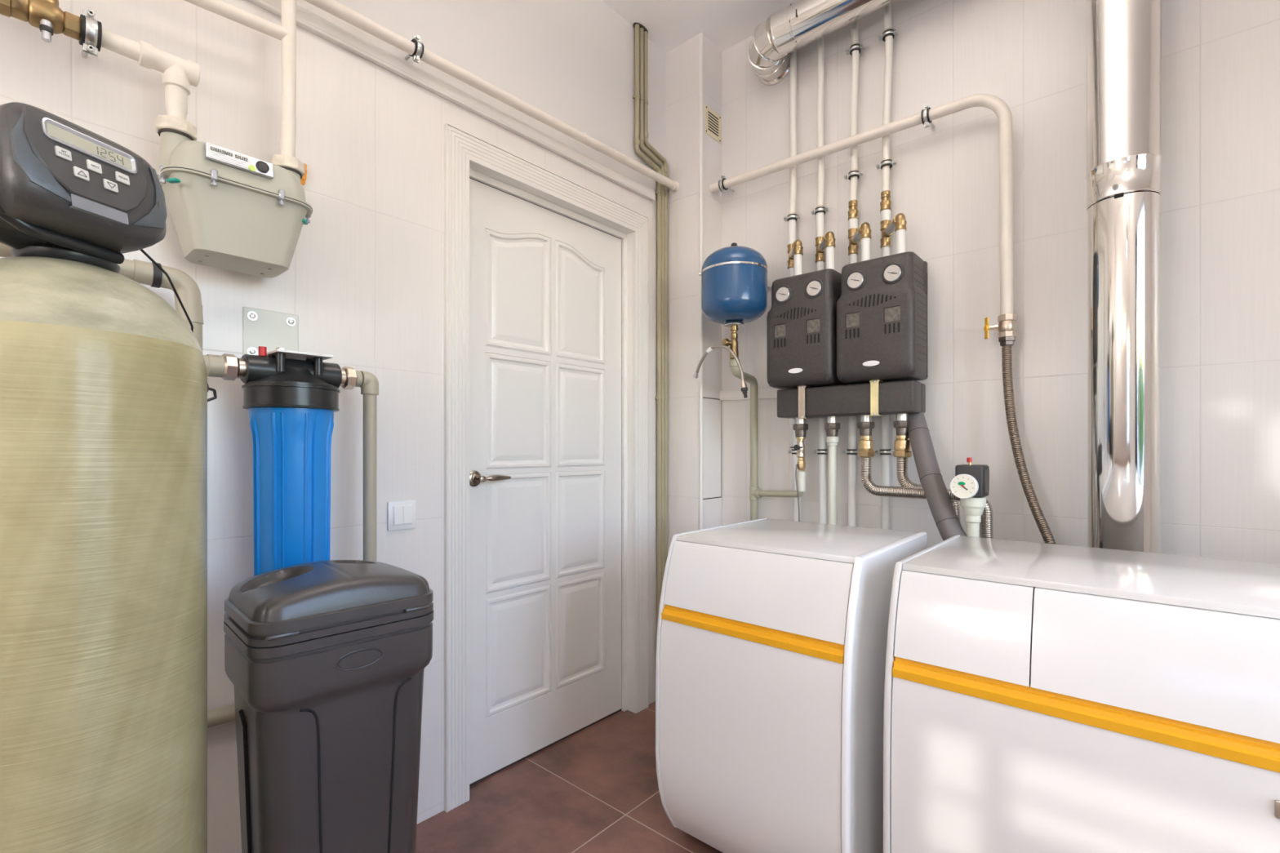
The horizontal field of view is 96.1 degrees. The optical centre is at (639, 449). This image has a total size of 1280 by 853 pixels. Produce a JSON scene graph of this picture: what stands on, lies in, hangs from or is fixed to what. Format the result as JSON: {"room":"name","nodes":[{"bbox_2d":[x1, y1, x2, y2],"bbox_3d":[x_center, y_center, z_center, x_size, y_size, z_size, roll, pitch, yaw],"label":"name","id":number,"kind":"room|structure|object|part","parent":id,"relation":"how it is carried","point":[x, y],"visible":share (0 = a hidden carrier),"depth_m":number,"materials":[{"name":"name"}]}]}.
{"room":"mechanical room","nodes":[
{"label":"mechanical room","id":0,"kind":"room"},
{"bbox_2d":[0,0,665,852],"bbox_3d":[-1.080,-0.344,1.363,0.120,2.953,4.032,0,0,41],"label":"wall","id":1,"kind":"structure","parent":0,"point":[363,281],"depth_m":1.61,"materials":[{"name":"tile"}]},
{"bbox_2d":[0,0,199,119],"bbox_3d":[-1.646,-0.770,0.518,0.127,0.163,2.005,0,0,41],"label":"gas pipe","id":2,"kind":"object","parent":1,"relation":"attached to","point":[46,15],"visible":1,"depth_m":1.13,"materials":[{"name":"beige paint"}]},
{"bbox_2d":[155,115,312,277],"bbox_3d":[-0.908,-0.555,1.297,0.183,0.280,0.286,0,0,41],"label":"gas meter","id":3,"kind":"object","parent":2,"relation":"hanging from","point":[229,210],"visible":1,"depth_m":1.24,"materials":[{"name":"grey metal"}]},
{"bbox_2d":[213,151,244,164],"bbox_3d":[-0.868,-0.614,1.214,0.002,0.007,0.060,0,0,41],"label":"print","id":4,"kind":"object","parent":3,"relation":"on","point":[219,157],"depth_m":1.21,"materials":[{"name":"paper"}]},
{"bbox_3d":[-0.858,-0.618,1.235,0.014,0.034,0.122,0,0,41],"label":"counter plate","id":5,"kind":"part","parent":3,"relation":"part of","materials":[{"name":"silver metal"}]},
{"bbox_2d":[183,0,296,157],"bbox_3d":[-1.557,-1.256,0.568,0.034,1.127,2.200,0,0,41],"label":"gas pipe","id":6,"kind":"object","parent":3,"relation":"attached to","point":[286,33],"visible":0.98,"depth_m":1.37,"materials":[{"name":"beige paint"}]},
{"bbox_2d":[207,703,235,728],"bbox_3d":[-1.000,0.619,1.311,0.038,0.055,0.661,0,0,41],"label":"pipe","id":7,"kind":"object","parent":1,"relation":"attached to","point":[222,715],"visible":0.02,"depth_m":1.33,"materials":[{"name":"beige plastic"}]},
{"bbox_2d":[221,306,357,576],"bbox_3d":[-0.836,0.053,1.376,0.230,0.800,0.280,0,0,41],"label":"water filter","id":8,"kind":"object","parent":1,"relation":"attached to","point":[291,396],"visible":0.77,"depth_m":1.31,"materials":[{"name":"blue plastic"}]},
{"bbox_2d":[266,348,333,359],"bbox_3d":[-0.843,-0.222,1.394,0.188,0.006,0.119,0,0,41],"label":"bracket","id":9,"kind":"object","parent":8,"relation":"attached to","point":[277,353],"depth_m":1.34,"materials":[{"name":"white metal"}]},
{"bbox_2d":[355,370,378,561],"bbox_3d":[-0.713,0.315,1.494,0.043,1.036,0.066,0,0,41],"label":"pipe","id":10,"kind":"object","parent":8,"relation":"attached to","point":[368,383],"visible":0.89,"depth_m":1.49,"materials":[{"name":"beige plastic"}]},
{"bbox_2d":[355,370,362,386],"bbox_3d":[-0.729,-0.181,1.476,0.042,0.042,0.019,0,0,41],"label":"socket","id":11,"kind":"object","parent":10,"relation":"attached to","point":[359,384],"depth_m":1.47,"materials":[{"name":"beige plastic"}]},
{"bbox_2d":[300,163,306,185],"bbox_3d":[-0.876,-0.714,1.496,0.020,0.061,0.018,0,0,41],"label":"foam","id":12,"kind":"object","parent":1,"relation":"attached to","point":[303,179],"visible":0.48,"depth_m":1.49,"materials":[{"name":"orange"}]},
{"bbox_2d":[387,499,415,531],"bbox_3d":[-0.700,0.194,1.695,0.016,0.085,0.085,0,0,41],"label":"light switch","id":13,"kind":"object","parent":1,"relation":"attached to","point":[401,514],"visible":1,"depth_m":1.69,"materials":[{"name":"white plastic"}]},
{"bbox_3d":[-0.699,0.194,1.694,0.002,0.059,0.059,0,0,41],"label":"frame","id":14,"kind":"part","parent":13,"relation":"part of","materials":[{"name":"white plastic"}]},
{"bbox_2d":[247,0,655,201],"bbox_3d":[-1.145,-1.117,1.183,0.019,0.066,3.667,0,0,41],"label":"duct","id":15,"kind":"object","parent":1,"relation":"attached to","point":[306,20],"visible":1,"depth_m":1.78,"materials":[{"name":"white plastic"}]},
{"bbox_2d":[304,0,679,191],"bbox_3d":[-1.077,-1.145,1.213,0.086,0.128,3.801,0,0,41],"label":"gas pipe","id":16,"kind":"object","parent":1,"relation":"attached to","point":[415,48],"visible":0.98,"depth_m":1.79,"materials":[{"name":"beige paint"}]},
{"bbox_2d":[444,123,648,812],"bbox_3d":[-0.333,0.057,2.205,0.138,2.151,0.974,0,0,41],"label":"door","id":17,"kind":"structure","parent":1,"relation":"in","point":[546,275],"depth_m":2.14,"materials":[{"name":"white wood"}]},
{"bbox_3d":[-0.538,0.099,1.921,0.058,0.054,0.054,0,0,41],"label":"handle","id":18,"kind":"part","parent":17,"relation":"part of","materials":[{"name":"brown metal"}]},
{"bbox_3d":[-0.483,0.097,1.952,0.021,0.021,0.115,0,0,37],"label":"lever","id":19,"kind":"part","parent":17,"relation":"part of","materials":[{"name":"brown metal"}]},
{"bbox_3d":[-0.340,0.095,2.210,0.121,2.075,0.822,0,0,41],"label":"frame","id":20,"kind":"part","parent":17,"relation":"part of","materials":[{"name":"white wood"}]},
{"bbox_2d":[633,22,648,32],"bbox_3d":[0.003,-1.818,2.488,0.040,0.003,0.088,0,0,41],"label":"trim","id":21,"kind":"structure","parent":1,"relation":"attached to","point":[635,23],"depth_m":2.47,"materials":[{"name":"grey metal"}]},
{"bbox_2d":[632,23,662,626],"bbox_3d":[0.035,-0.343,2.525,0.030,2.951,0.176,0,0,41],"label":"conduit pipe","id":22,"kind":"object","parent":1,"relation":"attached to","point":[636,96],"visible":0.84,"depth_m":2.57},
{"bbox_2d":[639,27,665,588],"bbox_3d":[0.051,-0.343,2.544,0.030,2.951,0.170,0,0,41],"label":"conduit pipe","id":23,"kind":"object","parent":1,"relation":"attached to","point":[642,148],"visible":0.77,"depth_m":2.59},
{"bbox_2d":[644,31,667,568],"bbox_3d":[0.068,-0.343,2.562,0.030,2.951,0.164,0,0,41],"label":"conduit pipe","id":24,"kind":"object","parent":1,"relation":"attached to","point":[651,148],"visible":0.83,"depth_m":2.60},
{"bbox_2d":[415,701,722,852],"bbox_3d":[0.043,1.173,0.316,3.750,0.080,4.132,0,0,41],"label":"floor","id":25,"kind":"structure","parent":0,"point":[595,789],"depth_m":1.83,"materials":[{"name":"tile"}]},
{"bbox_2d":[0,102,207,852],"bbox_3d":[-0.856,0.340,0.862,0.333,1.586,0.333,0,0,-30],"label":"water softener","id":26,"kind":"object","parent":25,"relation":"on","point":[104,383],"visible":1,"depth_m":0.77,"materials":[{"name":"beige plastic"}]},
{"bbox_2d":[140,248,193,333],"bbox_3d":[-0.829,-0.193,1.024,0.028,0.248,0.278,0,0,-26],"label":"cable","id":27,"kind":"object","parent":26,"relation":"hanging from","point":[158,266],"visible":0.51,"depth_m":0.98,"materials":[{"name":"black rubber"}]},
{"bbox_2d":[223,560,433,852],"bbox_3d":[-0.609,0.683,1.140,0.278,0.900,0.322,0,0,45],"label":"tank","id":28,"kind":"object","parent":25,"relation":"on","point":[326,662],"visible":1,"depth_m":1.04,"materials":[{"name":"black plastic"}]},
{"bbox_3d":[-0.610,0.308,1.141,0.275,0.041,0.321,0,0,45],"label":"lid","id":29,"kind":"part","parent":28,"relation":"part of","materials":[{"name":"black plastic"}]},
{"bbox_3d":[-0.610,0.260,1.141,0.262,0.055,0.308,0,0,45],"label":"lid crown","id":30,"kind":"part","parent":28,"relation":"part of","materials":[{"name":"black plastic"}]},
{"bbox_2d":[655,517,927,852],"bbox_3d":[0.451,0.690,1.674,0.554,0.884,0.620,0,0,41],"label":"boiler","id":31,"kind":"object","parent":25,"relation":"on","point":[772,633],"visible":0.91,"depth_m":1.42,"materials":[{"name":"white metal"}]},
{"bbox_3d":[0.249,0.679,1.851,0.016,0.862,0.620,0,0,41],"label":"panel","id":32,"kind":"part","parent":31,"relation":"part of","materials":[{"name":"white metal"}]},
{"bbox_3d":[0.282,0.791,1.480,0.517,0.624,0.101,0,0,41],"label":"panel","id":33,"kind":"part","parent":31,"relation":"part of","materials":[{"name":"white metal"}]},
{"bbox_3d":[0.285,0.351,1.483,0.517,0.172,0.070,0,0,41],"label":"panel","id":34,"kind":"part","parent":31,"relation":"part of","materials":[{"name":"white metal"}]},
{"bbox_3d":[0.479,0.258,1.705,0.519,0.014,0.538,0,0,41],"label":"panel","id":35,"kind":"part","parent":31,"relation":"part of","materials":[{"name":"white metal"}]},
{"bbox_3d":[0.654,0.679,1.497,0.016,0.862,0.620,0,0,41],"label":"panel","id":36,"kind":"part","parent":31,"relation":"part of","materials":[{"name":"white metal"}]},
{"bbox_2d":[883,534,1279,852],"bbox_3d":[1.053,0.690,1.149,0.904,0.884,0.620,0,0,41],"label":"boiler","id":37,"kind":"object","parent":25,"relation":"on","point":[1039,697],"visible":1,"depth_m":1.04,"materials":[{"name":"white metal"}]},
{"bbox_3d":[0.719,0.679,1.441,0.016,0.862,0.620,0,0,41],"label":"panel","id":38,"kind":"part","parent":37,"relation":"part of","materials":[{"name":"white metal"}]},
{"bbox_3d":[0.650,0.351,1.165,0.238,0.172,0.070,0,0,41],"label":"panel","id":39,"kind":"part","parent":37,"relation":"part of","materials":[{"name":"white metal"}]},
{"bbox_3d":[1.058,0.685,1.155,0.880,0.836,0.596,0,0,41],"label":"casing","id":40,"kind":"part","parent":37,"relation":"part of","materials":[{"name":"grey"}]},
{"bbox_3d":[0.884,0.791,0.955,0.867,0.624,0.101,0,0,41],"label":"panel","id":41,"kind":"part","parent":37,"relation":"part of","materials":[{"name":"white metal"}]},
{"bbox_3d":[1.080,0.258,1.180,0.869,0.014,0.538,0,0,41],"label":"panel","id":42,"kind":"part","parent":37,"relation":"part of","materials":[{"name":"white metal"}]},
{"bbox_3d":[0.977,0.351,0.879,0.626,0.172,0.070,0,0,41],"label":"panel","id":43,"kind":"part","parent":37,"relation":"part of","materials":[{"name":"white metal"}]},
{"bbox_2d":[665,34,721,552],"bbox_3d":[0.246,-0.344,2.640,0.199,2.953,0.163,0,0,41],"label":"wall","id":44,"kind":"structure","parent":0,"point":[682,62],"depth_m":2.58,"materials":[{"name":"tile"}]},
{"bbox_2d":[698,32,702,529],"bbox_3d":[0.267,-0.343,2.518,0.017,2.952,0.017,0,0,41],"label":"trim","id":45,"kind":"structure","parent":44,"relation":"attached to","point":[700,34],"depth_m":2.51,"materials":[{"name":"white"}]},
{"bbox_2d":[702,398,720,498],"bbox_3d":[0.320,-0.004,2.581,0.012,0.442,0.144,0,0,41],"label":"access hatch","id":46,"kind":"object","parent":44,"relation":"attached to","point":[711,407],"visible":1,"depth_m":2.57,"materials":[{"name":"plastic"}]},
{"bbox_2d":[702,397,721,499],"bbox_3d":[0.319,-0.004,2.584,0.012,0.450,0.150,0,0,41],"label":"trim","id":47,"kind":"structure","parent":44,"relation":"attached to","point":[703,397],"depth_m":2.64,"materials":[{"name":"grey plastic"}]},
{"bbox_2d":[704,104,720,143],"bbox_3d":[0.328,-1.457,2.578,0.004,0.125,0.128,0,0,41],"label":"air vent","id":48,"kind":"object","parent":44,"relation":"in","point":[712,119],"visible":1,"depth_m":2.57,"materials":[{"name":"beige metal"}]},
{"bbox_2d":[602,0,797,53],"bbox_3d":[0.149,-1.870,0.223,3.470,0.100,4.132,0,0,41],"label":"ceiling","id":49,"kind":"structure","parent":0,"point":[669,24],"depth_m":2.42,"materials":[{"name":"white paint"}]},
{"bbox_2d":[721,0,1279,564],"bbox_3d":[1.557,-0.344,1.670,3.251,2.953,0.100,0,0,41],"label":"wall","id":50,"kind":"structure","parent":0,"point":[1220,198],"depth_m":1.87,"materials":[{"name":"tile"}]},
{"bbox_2d":[698,242,772,328],"bbox_3d":[0.417,-0.656,2.341,0.264,0.330,0.389,0,0,41],"label":"vessel","id":51,"kind":"object","parent":50,"relation":"attached to","point":[735,284],"visible":0.99,"depth_m":2.19,"materials":[{"name":"blue metal"}]},
{"bbox_2d":[721,325,738,359],"bbox_3d":[0.361,-0.427,2.290,0.065,0.132,0.035,0,0,-17],"label":"valve","id":52,"kind":"object","parent":51,"relation":"attached to","point":[733,343],"visible":0.94,"depth_m":2.28,"materials":[{"name":"gold metal"}]},
{"bbox_2d":[693,344,747,398],"bbox_3d":[0.312,-0.306,2.291,0.254,0.216,0.041,0,0,39],"label":"hose","id":53,"kind":"object","parent":52,"relation":"hanging from","point":[744,388],"visible":1,"depth_m":2.25,"materials":[{"name":"silver metal"}]},
{"bbox_2d":[729,358,805,520],"bbox_3d":[0.517,0.083,2.305,0.281,0.900,0.222,0,0,41],"label":"pipe","id":54,"kind":"object","parent":52,"relation":"attached to","point":[755,493],"visible":0.88,"depth_m":2.44,"materials":[{"name":"plastic"}]},
{"bbox_2d":[729,358,739,367],"bbox_3d":[0.379,-0.345,2.304,0.039,0.032,0.039,0,0,41],"label":"socket","id":55,"kind":"object","parent":54,"relation":"attached to","point":[733,363],"depth_m":2.29,"materials":[{"name":"plastic"}]},
{"bbox_2d":[796,457,805,471],"bbox_3d":[0.630,0.059,2.245,0.033,0.056,0.033,0,0,-26],"label":"valve","id":56,"kind":"object","parent":54,"relation":"on","point":[801,462],"visible":0.98,"depth_m":2.23,"materials":[{"name":"gold metal"}]},
{"bbox_2d":[795,463,799,521],"bbox_3d":[0.610,0.220,2.229,0.010,0.325,0.027,0,0,-8],"label":"wire","id":57,"kind":"object","parent":56,"relation":"hanging from","point":[796,464],"visible":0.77,"depth_m":2.23,"materials":[{"name":"grey"}]},
{"bbox_2d":[796,471,805,492],"bbox_3d":[0.630,0.126,2.245,0.033,0.078,0.033,0,0,41],"label":"socket","id":58,"kind":"object","parent":54,"relation":"attached to","point":[801,479],"depth_m":2.23,"materials":[{"name":"white plastic"}]},
{"bbox_2d":[720,387,779,400],"bbox_3d":[0.520,-0.240,2.497,0.402,0.055,0.019,0,0,41],"label":"duct","id":59,"kind":"object","parent":50,"relation":"attached to","point":[771,393],"visible":0.56,"depth_m":2.54,"materials":[{"name":"white plastic"}]},
{"bbox_2d":[783,49,804,521],"bbox_3d":[0.620,-0.344,2.304,0.084,2.953,0.191,0,0,12],"label":"pipe","id":60,"kind":"object","parent":50,"relation":"attached to","point":[795,247],"visible":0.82,"depth_m":2.35,"materials":[{"name":"white plastic"}]},
{"bbox_2d":[810,36,835,524],"bbox_3d":[0.709,-0.344,2.222,0.074,2.953,0.195,0,0,7],"label":"pipe","id":61,"kind":"object","parent":50,"relation":"attached to","point":[827,242],"visible":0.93,"depth_m":2.27,"materials":[{"name":"white plastic"}]},
{"bbox_2d":[777,379,925,437],"bbox_3d":[0.762,-0.143,2.120,0.500,0.192,0.151,0,0,41],"label":"manifold","id":62,"kind":"object","parent":61,"relation":"attached to","point":[877,397],"visible":0.98,"depth_m":2.05,"materials":[{"name":"black plastic"}]},
{"bbox_2d":[790,436,805,457],"bbox_3d":[0.620,-0.010,2.244,0.052,0.081,0.050,0,0,41],"label":"valve","id":63,"kind":"object","parent":62,"relation":"attached to","point":[800,446],"visible":0.97,"depth_m":2.23,"materials":[{"name":"gold metal"}]},
{"bbox_3d":[0.607,-0.007,2.229,0.052,0.021,0.010,0,0,41],"label":"lever","id":64,"kind":"part","parent":63,"relation":"part of","materials":[{"name":"black plastic"}]},
{"bbox_2d":[766,268,848,389],"bbox_3d":[0.641,-0.448,2.199,0.263,0.418,0.189,0,0,41],"label":"pump","id":65,"kind":"object","parent":62,"relation":"on","point":[802,317],"visible":0.8,"depth_m":2.12,"materials":[{"name":"black plastic"}]},
{"bbox_2d":[826,436,838,524],"bbox_3d":[0.717,0.218,2.154,0.049,0.532,0.067,0,0,41],"label":"drain pipe","id":66,"kind":"object","parent":62,"relation":"attached to","point":[832,442],"visible":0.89,"depth_m":2.14,"materials":[{"name":"white plastic"}]},
{"bbox_2d":[826,436,838,445],"bbox_3d":[0.723,-0.030,2.163,0.045,0.036,0.045,0,0,41],"label":"socket","id":67,"kind":"object","parent":66,"relation":"attached to","point":[831,441],"depth_m":2.15,"materials":[{"name":"white plastic"}]},
{"bbox_2d":[836,251,927,384],"bbox_3d":[0.848,-0.448,2.018,0.263,0.418,0.189,0,0,41],"label":"pump","id":68,"kind":"object","parent":62,"relation":"on","point":[882,306],"visible":1,"depth_m":1.94,"materials":[{"name":"black plastic"}]},
{"bbox_2d":[857,435,993,538],"bbox_3d":[0.944,0.192,1.934,0.057,0.481,0.448,0,0,-41],"label":"corrugated hose","id":69,"kind":"object","parent":62,"relation":"attached to","point":[865,447],"visible":0.59,"depth_m":2.00,"materials":[{"name":"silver metal"}]},
{"bbox_2d":[893,435,960,522],"bbox_3d":[0.974,0.193,1.949,0.220,0.482,0.054,0,0,38],"label":"corrugated hose","id":70,"kind":"object","parent":62,"relation":"attached to","point":[902,447],"visible":0.31,"depth_m":1.98,"materials":[{"name":"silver metal"}]},
{"bbox_2d":[907,412,966,540],"bbox_3d":[0.970,0.113,1.835,0.141,0.559,0.431,0,0,-17],"label":"insulated pipe","id":71,"kind":"object","parent":62,"relation":"attached to","point":[947,522],"visible":0.56,"depth_m":1.83,"materials":[{"name":"grey rubber"}]},
{"bbox_2d":[950,457,989,537],"bbox_3d":[0.982,0.233,1.713,0.086,0.416,0.110,0,0,41],"label":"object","id":72,"kind":"object","parent":71,"relation":"attached to","point":[971,482],"visible":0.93,"depth_m":1.69,"materials":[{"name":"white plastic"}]},
{"bbox_2d":[966,457,972,465],"bbox_3d":[0.986,0.036,1.721,0.013,0.022,0.013,0,0,41],"label":"air vent","id":73,"kind":"object","parent":72,"relation":"attached to","point":[968,460],"depth_m":1.72,"materials":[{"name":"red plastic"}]},
{"bbox_3d":[0.992,0.094,1.718,0.074,0.094,0.088,0,0,41],"label":"casing","id":74,"kind":"part","parent":72,"relation":"part of","materials":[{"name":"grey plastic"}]},
{"bbox_2d":[842,19,871,526],"bbox_3d":[0.820,-0.344,2.135,0.076,2.953,0.192,0,0,-5],"label":"pipe","id":75,"kind":"object","parent":50,"relation":"attached to","point":[863,233],"visible":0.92,"depth_m":2.19,"materials":[{"name":"white plastic"}]},
{"bbox_2d":[709,93,1016,339],"bbox_3d":[0.769,-0.778,2.219,1.162,0.847,0.109,0,0,41],"label":"gas pipe","id":76,"kind":"object","parent":50,"relation":"attached to","point":[1006,326],"visible":1,"depth_m":1.84,"materials":[{"name":"beige paint"}]},
{"bbox_3d":[1.118,-0.391,1.858,0.009,0.068,0.020,0,0,8],"label":"valve handle","id":77,"kind":"part","parent":76,"relation":"part of","materials":[{"name":"orange"}]},
{"bbox_3d":[1.137,-0.391,1.851,0.026,0.020,0.020,0,0,33],"label":"valve stem","id":78,"kind":"part","parent":76,"relation":"part of","materials":[{"name":"silver metal"}]},
{"bbox_2d":[998,336,1056,544],"bbox_3d":[1.191,-0.002,1.749,0.046,0.712,0.219,0,0,-15],"label":"gas hose","id":79,"kind":"object","parent":76,"relation":"hanging from","point":[1006,342],"visible":0.88,"depth_m":1.80,"materials":[{"name":"silver metal"}]},
{"bbox_2d":[875,3,906,529],"bbox_3d":[0.910,-0.344,2.056,0.075,2.953,0.190,0,0,-4],"label":"pipe","id":80,"kind":"object","parent":50,"relation":"attached to","point":[898,224],"visible":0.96,"depth_m":2.10,"materials":[{"name":"white plastic"}]},
{"bbox_2d":[746,0,1161,553],"bbox_3d":[0.929,-0.494,1.992,1.300,2.653,0.241,0,0,41],"label":"flue pipe","id":81,"kind":"object","parent":50,"relation":"attached to","point":[1124,157],"visible":0.84,"depth_m":1.53,"materials":[{"name":"silver metal"}]},
{"bbox_3d":[-1.177,-0.344,-1.295,3.470,2.953,0.100,0,0,41],"label":"wall","id":82,"kind":"structure","parent":0,"visible":0},
{"bbox_2d":[0,242,224,377],"bbox_3d":[-1.588,-0.285,0.493,0.050,0.254,2.044,0,0,41],"label":"pipe","id":83,"kind":"object","parent":82,"relation":"attached to","point":[141,272],"visible":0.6,"depth_m":1.20,"materials":[{"name":"beige plastic"}]},
{"bbox_2d":[207,383,217,401],"bbox_3d":[-0.942,-0.124,1.248,0.028,0.046,0.041,0,0,41],"label":"connector","id":84,"kind":"object","parent":83,"relation":"attached to","point":[214,390],"visible":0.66,"depth_m":1.25,"materials":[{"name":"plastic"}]},
{"bbox_2d":[203,354,224,377],"bbox_3d":[-0.930,-0.181,1.246,0.048,0.048,0.045,0,0,41],"label":"socket","id":85,"kind":"object","parent":83,"relation":"attached to","point":[215,364],"depth_m":1.24,"materials":[{"name":"beige plastic"}]}
]}

